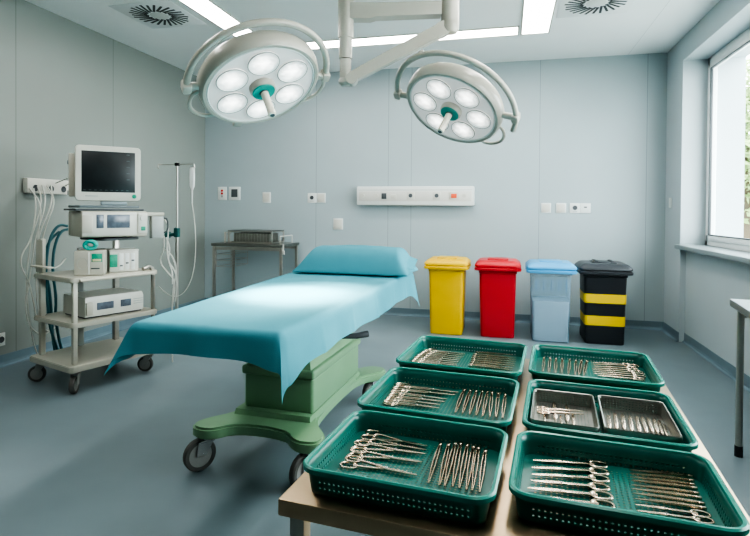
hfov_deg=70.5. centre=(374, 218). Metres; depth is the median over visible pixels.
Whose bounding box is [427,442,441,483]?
forceps
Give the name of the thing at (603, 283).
waste bin
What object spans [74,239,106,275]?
box
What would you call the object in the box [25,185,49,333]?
power cable
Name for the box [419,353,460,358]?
clamp
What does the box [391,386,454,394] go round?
clamp
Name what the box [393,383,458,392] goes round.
clamp
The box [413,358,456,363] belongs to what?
clamp
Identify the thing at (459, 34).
recessed light
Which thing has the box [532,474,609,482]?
clamp
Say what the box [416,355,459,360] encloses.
clamp
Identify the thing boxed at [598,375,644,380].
clamp
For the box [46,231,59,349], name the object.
hose
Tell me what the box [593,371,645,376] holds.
clamp
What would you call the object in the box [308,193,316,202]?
socket plate
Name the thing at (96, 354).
shelf
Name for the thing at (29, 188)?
power cable
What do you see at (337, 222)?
switch plate
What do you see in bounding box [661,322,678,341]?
baseboard
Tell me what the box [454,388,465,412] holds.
forceps
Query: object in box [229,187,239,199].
switch plate
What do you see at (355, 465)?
scissors
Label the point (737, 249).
window
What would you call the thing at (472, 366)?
forceps
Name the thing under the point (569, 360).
forceps
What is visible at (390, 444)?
scissors
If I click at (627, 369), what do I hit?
clamp
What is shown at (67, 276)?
shelf
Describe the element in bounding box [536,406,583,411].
clamp
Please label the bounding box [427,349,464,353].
clamp
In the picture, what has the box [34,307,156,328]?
shelf
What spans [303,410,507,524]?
tray
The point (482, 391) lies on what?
forceps
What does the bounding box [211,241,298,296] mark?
side table
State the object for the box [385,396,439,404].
clamp
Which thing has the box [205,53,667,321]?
wall
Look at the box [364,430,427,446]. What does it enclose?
scissors
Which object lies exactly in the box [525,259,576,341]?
waste bin
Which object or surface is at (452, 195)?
switch
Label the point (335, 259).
pillow
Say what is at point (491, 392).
forceps
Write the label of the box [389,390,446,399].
clamp
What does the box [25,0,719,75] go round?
ceiling
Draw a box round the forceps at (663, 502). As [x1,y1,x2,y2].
[634,498,706,510]
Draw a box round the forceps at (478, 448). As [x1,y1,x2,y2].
[471,446,480,490]
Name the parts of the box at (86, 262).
tubing coil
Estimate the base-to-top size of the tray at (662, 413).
0.038 m
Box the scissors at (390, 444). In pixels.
[357,434,426,450]
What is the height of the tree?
5.818 m
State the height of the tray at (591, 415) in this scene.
0.038 m
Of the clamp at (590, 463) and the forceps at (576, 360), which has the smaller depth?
the clamp at (590, 463)
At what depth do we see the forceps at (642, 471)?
1.18 m
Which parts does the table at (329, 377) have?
foot lever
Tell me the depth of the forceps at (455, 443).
1.22 m
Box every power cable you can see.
[20,186,54,331]
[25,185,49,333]
[26,188,37,353]
[29,188,65,269]
[36,185,52,314]
[38,185,53,297]
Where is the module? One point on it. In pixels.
(156, 219)
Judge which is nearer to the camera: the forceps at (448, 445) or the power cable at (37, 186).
the forceps at (448, 445)
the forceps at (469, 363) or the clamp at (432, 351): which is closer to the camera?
the forceps at (469, 363)
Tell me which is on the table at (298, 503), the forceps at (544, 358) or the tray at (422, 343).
the tray at (422, 343)
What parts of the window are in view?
sill, sash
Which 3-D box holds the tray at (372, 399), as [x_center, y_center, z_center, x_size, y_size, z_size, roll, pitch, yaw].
[0.202,0.547,1.590,0.428,0.062,0.384,1,1,19]
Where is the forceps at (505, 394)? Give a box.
[502,393,506,418]
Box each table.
[183,331,385,484]
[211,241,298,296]
[278,354,749,535]
[730,299,749,457]
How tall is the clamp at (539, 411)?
0.006 m
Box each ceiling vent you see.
[109,0,205,28]
[556,0,633,17]
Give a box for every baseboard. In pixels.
[0,298,204,367]
[205,298,662,330]
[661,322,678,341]
[682,333,749,391]
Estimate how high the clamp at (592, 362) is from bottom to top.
0.007 m
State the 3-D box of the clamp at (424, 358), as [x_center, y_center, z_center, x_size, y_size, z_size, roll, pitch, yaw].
[0.238,0.555,2.073,0.179,0.008,0.043,1,1,16]
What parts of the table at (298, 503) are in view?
leg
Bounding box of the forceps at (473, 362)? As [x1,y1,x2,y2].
[470,361,512,365]
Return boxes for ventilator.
[64,205,146,237]
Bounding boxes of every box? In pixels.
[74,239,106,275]
[106,248,138,271]
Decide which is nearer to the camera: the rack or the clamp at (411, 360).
the clamp at (411, 360)
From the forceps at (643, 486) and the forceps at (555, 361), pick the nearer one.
the forceps at (643, 486)
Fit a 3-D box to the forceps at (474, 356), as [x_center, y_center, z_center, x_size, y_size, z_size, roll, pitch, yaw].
[0.472,0.555,2.104,0.170,0.010,0.010,1,1,13]
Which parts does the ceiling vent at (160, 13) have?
hub plate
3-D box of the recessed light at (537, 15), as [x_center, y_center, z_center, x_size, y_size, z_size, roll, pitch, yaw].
[1.026,-1.871,2.975,0.285,0.012,5.110,1,1,14]
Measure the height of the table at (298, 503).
0.740 m
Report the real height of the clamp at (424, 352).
0.008 m
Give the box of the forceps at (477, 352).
[475,351,510,354]
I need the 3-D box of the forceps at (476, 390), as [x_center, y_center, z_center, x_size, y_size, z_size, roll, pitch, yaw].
[0.299,0.560,1.616,0.013,0.012,0.205,1,1,16]
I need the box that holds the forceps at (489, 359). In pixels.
[471,357,514,361]
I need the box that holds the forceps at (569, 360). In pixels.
[567,359,570,373]
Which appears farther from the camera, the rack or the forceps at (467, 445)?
the rack
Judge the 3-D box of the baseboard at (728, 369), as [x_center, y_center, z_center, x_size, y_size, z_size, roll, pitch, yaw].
[2.635,1.278,3.156,0.030,0.098,4.970,1,1,14]
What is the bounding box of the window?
[674,28,749,263]
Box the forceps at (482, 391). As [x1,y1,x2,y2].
[475,390,483,415]
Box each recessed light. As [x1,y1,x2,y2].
[178,0,252,36]
[306,41,318,49]
[322,39,338,48]
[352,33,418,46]
[438,26,518,40]
[520,0,556,34]
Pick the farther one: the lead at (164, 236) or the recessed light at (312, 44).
the recessed light at (312, 44)
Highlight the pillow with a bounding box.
[292,245,417,276]
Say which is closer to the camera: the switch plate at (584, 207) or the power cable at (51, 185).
the power cable at (51, 185)
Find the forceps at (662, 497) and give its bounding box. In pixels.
[633,493,704,505]
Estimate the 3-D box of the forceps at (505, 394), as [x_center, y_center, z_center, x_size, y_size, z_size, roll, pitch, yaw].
[0.387,0.561,1.588,0.012,0.011,0.198,1,1,16]
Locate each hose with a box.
[46,224,67,349]
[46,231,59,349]
[51,228,67,348]
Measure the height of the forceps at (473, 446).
0.012 m
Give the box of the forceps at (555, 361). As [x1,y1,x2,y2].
[554,357,557,371]
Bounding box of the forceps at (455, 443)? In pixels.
[443,441,457,486]
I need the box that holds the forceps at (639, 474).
[629,473,694,482]
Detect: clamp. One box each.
[383,399,438,408]
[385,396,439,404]
[387,393,444,401]
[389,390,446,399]
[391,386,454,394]
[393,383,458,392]
[411,360,456,365]
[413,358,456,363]
[414,356,458,362]
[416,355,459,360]
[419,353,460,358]
[421,351,460,356]
[424,350,464,355]
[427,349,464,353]
[528,487,612,500]
[531,467,608,475]
[531,480,609,491]
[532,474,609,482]
[533,459,607,467]
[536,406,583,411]
[536,409,581,414]
[555,497,615,507]
[591,364,638,367]
[592,362,631,365]
[592,366,637,369]
[592,368,639,371]
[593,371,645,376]
[595,370,643,373]
[595,373,645,378]
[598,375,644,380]
[635,504,711,518]
[637,510,714,524]
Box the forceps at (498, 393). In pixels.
[495,392,499,417]
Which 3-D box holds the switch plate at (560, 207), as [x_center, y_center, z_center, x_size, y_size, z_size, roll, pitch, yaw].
[2.236,-0.121,6.372,0.115,0.118,0.015,1,1,14]
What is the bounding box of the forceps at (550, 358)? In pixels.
[548,357,551,371]
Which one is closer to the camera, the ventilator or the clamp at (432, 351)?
the clamp at (432, 351)
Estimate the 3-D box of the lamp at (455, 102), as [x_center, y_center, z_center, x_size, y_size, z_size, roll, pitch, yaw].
[0.317,-1.233,3.853,1.387,1.323,0.924,0,1,-22]
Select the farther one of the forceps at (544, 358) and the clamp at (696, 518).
the forceps at (544, 358)
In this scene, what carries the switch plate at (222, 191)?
attached to the wall at (592, 130)
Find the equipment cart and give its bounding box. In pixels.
[28,237,156,393]
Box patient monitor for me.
[67,145,140,204]
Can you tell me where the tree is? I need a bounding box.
[743,58,749,238]
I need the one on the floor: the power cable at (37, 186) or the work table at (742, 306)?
the work table at (742, 306)
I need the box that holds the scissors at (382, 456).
[346,447,421,462]
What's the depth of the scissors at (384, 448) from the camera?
1.29 m
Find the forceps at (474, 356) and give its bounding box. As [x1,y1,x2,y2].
[472,355,514,359]
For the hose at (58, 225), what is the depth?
4.50 m
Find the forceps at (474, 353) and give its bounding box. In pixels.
[473,353,513,357]
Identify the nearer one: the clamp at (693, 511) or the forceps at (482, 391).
the clamp at (693, 511)
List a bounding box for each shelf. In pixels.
[30,337,148,373]
[34,268,156,282]
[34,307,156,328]
[80,237,138,240]
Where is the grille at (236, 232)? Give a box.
[236,232,269,241]
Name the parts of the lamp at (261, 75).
glass, handle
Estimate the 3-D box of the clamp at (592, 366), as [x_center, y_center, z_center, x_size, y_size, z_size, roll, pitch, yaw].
[0.903,0.562,1.996,0.159,0.008,0.038,1,1,9]
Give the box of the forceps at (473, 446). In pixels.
[465,444,475,489]
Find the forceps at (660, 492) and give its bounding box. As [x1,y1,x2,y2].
[632,488,701,499]
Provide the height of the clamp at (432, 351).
0.008 m
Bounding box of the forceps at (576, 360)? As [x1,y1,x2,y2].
[574,359,577,374]
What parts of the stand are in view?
clamp knob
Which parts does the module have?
casing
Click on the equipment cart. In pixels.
(79, 357)
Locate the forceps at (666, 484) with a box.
[631,480,697,489]
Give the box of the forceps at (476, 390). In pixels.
[469,389,477,414]
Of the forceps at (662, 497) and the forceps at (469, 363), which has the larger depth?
the forceps at (469, 363)
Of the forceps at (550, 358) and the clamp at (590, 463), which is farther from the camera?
the forceps at (550, 358)
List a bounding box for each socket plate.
[0,332,4,345]
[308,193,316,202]
[570,203,579,212]
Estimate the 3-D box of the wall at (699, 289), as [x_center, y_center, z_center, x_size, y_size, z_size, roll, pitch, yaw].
[2.426,-0.245,1.214,0.580,3.196,9.933,1,1,14]
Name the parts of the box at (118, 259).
lid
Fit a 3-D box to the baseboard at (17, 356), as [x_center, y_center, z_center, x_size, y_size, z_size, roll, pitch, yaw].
[-3.614,1.236,2.734,0.030,0.098,9.933,1,1,14]
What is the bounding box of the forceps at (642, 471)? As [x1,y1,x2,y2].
[629,469,693,477]
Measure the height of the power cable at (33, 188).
1.530 m
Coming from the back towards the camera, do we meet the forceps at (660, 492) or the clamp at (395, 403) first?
the clamp at (395, 403)
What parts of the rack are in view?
lid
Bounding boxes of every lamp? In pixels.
[180,18,329,126]
[338,0,520,144]
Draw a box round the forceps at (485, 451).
[479,448,487,492]
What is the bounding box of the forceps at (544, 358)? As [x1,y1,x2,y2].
[542,357,545,371]
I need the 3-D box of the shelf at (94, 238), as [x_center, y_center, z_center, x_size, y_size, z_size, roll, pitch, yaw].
[-2.212,0.168,4.423,0.355,0.020,0.330,1,1,32]
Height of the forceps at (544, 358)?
0.011 m
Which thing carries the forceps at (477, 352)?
in the tray at (422, 343)
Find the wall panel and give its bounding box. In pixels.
[357,186,474,205]
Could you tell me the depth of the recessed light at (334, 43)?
5.83 m
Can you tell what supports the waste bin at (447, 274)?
on the floor
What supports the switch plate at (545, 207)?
attached to the wall at (592, 130)
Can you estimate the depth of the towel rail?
6.58 m
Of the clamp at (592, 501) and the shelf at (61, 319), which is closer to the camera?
the clamp at (592, 501)
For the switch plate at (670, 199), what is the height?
0.110 m
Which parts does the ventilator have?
key panel, tray plate, plate, panel, valve panel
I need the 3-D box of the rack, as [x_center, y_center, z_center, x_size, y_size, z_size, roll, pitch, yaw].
[-1.585,0.237,6.931,0.705,0.170,0.386,1,1,14]
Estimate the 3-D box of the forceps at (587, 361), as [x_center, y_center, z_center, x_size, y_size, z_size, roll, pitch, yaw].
[0.784,0.559,1.976,0.012,0.012,0.203,1,1,25]
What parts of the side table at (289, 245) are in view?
leg, leg, apron rail, apron rail, leg, leg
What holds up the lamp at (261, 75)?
hanging from the ceiling
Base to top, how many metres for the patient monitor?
0.471 m
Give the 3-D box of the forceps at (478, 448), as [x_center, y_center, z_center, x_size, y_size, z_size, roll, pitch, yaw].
[0.229,0.564,1.204,0.013,0.012,0.206,1,1,15]
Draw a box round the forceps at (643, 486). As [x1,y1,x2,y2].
[632,484,699,495]
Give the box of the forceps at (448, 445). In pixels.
[438,442,450,485]
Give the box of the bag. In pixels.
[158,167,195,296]
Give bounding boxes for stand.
[157,162,194,308]
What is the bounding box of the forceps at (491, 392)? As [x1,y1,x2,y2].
[489,391,493,416]
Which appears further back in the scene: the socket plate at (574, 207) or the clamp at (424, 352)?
the socket plate at (574, 207)
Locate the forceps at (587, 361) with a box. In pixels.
[583,360,588,375]
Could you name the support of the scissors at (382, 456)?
in the tray at (322, 465)
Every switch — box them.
[381,193,385,198]
[449,192,458,199]
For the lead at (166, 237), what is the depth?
4.62 m
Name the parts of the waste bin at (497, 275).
lid, lid panel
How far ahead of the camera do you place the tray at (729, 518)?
1.09 m
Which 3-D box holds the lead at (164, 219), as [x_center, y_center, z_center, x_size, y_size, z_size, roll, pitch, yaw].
[-1.810,0.281,4.597,0.138,0.579,0.012,1,1,14]
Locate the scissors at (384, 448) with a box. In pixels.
[350,440,424,453]
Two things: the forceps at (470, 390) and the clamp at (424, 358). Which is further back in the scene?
the clamp at (424, 358)
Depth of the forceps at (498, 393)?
1.59 m
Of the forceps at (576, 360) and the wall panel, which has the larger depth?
the wall panel
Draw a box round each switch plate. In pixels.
[218,187,226,199]
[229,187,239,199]
[262,192,270,202]
[317,193,325,202]
[333,218,342,229]
[541,203,550,212]
[556,203,565,212]
[580,203,590,212]
[669,198,671,207]
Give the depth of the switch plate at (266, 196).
7.29 m
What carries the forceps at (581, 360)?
in the tray at (654, 381)
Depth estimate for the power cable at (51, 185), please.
4.62 m
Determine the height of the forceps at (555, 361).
0.012 m
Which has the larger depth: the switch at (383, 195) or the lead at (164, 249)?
the switch at (383, 195)
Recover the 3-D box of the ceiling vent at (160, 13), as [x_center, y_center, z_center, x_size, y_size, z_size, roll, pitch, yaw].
[-2.045,-1.922,5.033,0.620,0.012,0.620,1,1,14]
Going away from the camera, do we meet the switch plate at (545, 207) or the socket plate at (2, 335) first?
the socket plate at (2, 335)
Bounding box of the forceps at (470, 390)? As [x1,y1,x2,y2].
[462,389,471,413]
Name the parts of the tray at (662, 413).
scalpel handle, scalpel handle, scalpel handle, scalpel handle, scalpel handle, scalpel handle, scalpel handle, scalpel handle, scalpel handle, scalpel handle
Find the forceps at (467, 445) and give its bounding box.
[458,443,469,488]
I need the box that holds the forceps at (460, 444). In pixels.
[452,441,462,486]
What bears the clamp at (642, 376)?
in the tray at (654, 381)
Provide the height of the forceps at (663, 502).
0.007 m
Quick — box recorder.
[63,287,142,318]
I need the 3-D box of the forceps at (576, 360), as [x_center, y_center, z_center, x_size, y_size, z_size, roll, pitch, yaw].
[0.751,0.558,1.984,0.012,0.011,0.198,1,1,22]
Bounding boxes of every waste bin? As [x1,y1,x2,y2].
[424,256,470,334]
[474,257,521,337]
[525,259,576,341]
[574,259,633,344]
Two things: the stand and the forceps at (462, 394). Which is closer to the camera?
the forceps at (462, 394)
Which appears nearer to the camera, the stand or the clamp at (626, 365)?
the clamp at (626, 365)
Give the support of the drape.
on the table at (329, 377)
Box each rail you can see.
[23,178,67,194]
[280,235,292,254]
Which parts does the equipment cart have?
post, post, post, post, shelf rail, post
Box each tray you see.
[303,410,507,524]
[357,367,519,441]
[396,335,526,380]
[508,431,749,535]
[522,379,698,467]
[528,344,664,391]
[530,389,599,432]
[597,395,682,443]
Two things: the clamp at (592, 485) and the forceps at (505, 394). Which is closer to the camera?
the clamp at (592, 485)
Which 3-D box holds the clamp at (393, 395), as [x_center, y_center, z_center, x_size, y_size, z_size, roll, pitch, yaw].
[0.126,0.560,1.644,0.180,0.009,0.043,1,1,15]
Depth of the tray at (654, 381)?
1.99 m
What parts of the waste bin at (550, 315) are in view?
lid panel, lid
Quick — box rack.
[224,229,283,243]
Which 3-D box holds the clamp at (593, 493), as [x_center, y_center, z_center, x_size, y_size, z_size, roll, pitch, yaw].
[0.405,0.570,1.102,0.169,0.008,0.041,1,1,11]
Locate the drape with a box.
[104,272,419,402]
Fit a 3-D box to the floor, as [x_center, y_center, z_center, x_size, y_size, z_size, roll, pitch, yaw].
[-0.748,1.368,2.022,7.137,0.100,10.333,1,1,14]
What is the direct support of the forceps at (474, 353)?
in the tray at (422, 343)
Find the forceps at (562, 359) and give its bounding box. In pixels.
[560,358,563,373]
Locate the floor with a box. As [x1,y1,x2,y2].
[0,315,749,535]
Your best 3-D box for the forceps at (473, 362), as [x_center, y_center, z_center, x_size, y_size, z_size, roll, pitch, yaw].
[0.447,0.556,2.021,0.166,0.010,0.010,1,1,13]
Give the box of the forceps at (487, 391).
[482,390,488,416]
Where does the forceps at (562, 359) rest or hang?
in the tray at (654, 381)
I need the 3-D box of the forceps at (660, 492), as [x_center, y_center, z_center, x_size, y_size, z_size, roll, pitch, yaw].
[0.605,0.571,1.100,0.130,0.007,0.008,1,1,17]
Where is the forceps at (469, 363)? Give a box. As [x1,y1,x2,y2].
[469,363,512,368]
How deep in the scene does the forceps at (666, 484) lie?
1.13 m
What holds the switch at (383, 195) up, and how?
attached to the wall panel
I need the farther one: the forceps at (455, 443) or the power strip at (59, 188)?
the power strip at (59, 188)
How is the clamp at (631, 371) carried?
in the tray at (654, 381)
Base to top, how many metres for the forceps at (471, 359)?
0.010 m
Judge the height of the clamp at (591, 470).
0.008 m
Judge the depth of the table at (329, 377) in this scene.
2.85 m
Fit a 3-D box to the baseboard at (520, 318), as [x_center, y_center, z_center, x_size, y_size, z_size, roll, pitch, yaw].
[0.449,1.214,6.825,5.937,0.098,0.030,1,1,14]
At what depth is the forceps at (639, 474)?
1.16 m
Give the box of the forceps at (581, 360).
[578,359,582,375]
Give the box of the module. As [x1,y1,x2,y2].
[147,212,168,237]
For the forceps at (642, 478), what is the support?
in the tray at (729, 518)
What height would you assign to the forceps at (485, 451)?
0.011 m
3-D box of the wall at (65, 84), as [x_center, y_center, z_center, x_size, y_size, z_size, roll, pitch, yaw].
[-3.665,-0.312,2.730,0.100,3.196,9.933,1,1,14]
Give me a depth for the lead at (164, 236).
4.62 m
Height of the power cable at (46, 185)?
1.187 m
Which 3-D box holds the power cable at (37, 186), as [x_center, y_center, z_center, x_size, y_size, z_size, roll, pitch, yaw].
[-2.979,0.352,4.573,0.234,1.280,0.382,1,1,14]
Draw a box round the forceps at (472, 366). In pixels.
[468,365,512,370]
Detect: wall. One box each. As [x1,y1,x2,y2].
[0,0,204,354]
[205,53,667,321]
[664,0,749,376]
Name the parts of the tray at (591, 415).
scalpel handle, scalpel handle, scalpel handle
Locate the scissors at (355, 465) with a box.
[339,455,416,475]
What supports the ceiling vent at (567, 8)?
in the ceiling
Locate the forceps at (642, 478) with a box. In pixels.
[630,476,695,485]
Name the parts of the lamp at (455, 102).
lamp arm, spring arm, handle, glass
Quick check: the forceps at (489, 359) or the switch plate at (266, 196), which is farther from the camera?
the switch plate at (266, 196)
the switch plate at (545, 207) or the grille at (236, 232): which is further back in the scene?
the grille at (236, 232)
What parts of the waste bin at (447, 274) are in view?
lid, lid panel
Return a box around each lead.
[160,236,174,306]
[164,219,172,283]
[164,249,176,361]
[166,237,177,301]
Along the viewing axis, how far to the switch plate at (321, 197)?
7.10 m
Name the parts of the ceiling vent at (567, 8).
hub plate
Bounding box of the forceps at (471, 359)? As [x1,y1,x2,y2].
[471,359,512,363]
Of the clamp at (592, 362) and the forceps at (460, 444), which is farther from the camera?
the clamp at (592, 362)
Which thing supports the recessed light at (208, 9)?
in the ceiling
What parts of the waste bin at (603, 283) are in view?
lid panel, lid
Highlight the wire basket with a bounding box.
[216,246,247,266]
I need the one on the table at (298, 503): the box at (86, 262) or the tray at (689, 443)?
the tray at (689, 443)
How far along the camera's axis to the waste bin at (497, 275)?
5.67 m
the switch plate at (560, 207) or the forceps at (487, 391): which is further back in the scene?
the switch plate at (560, 207)
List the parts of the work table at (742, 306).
leg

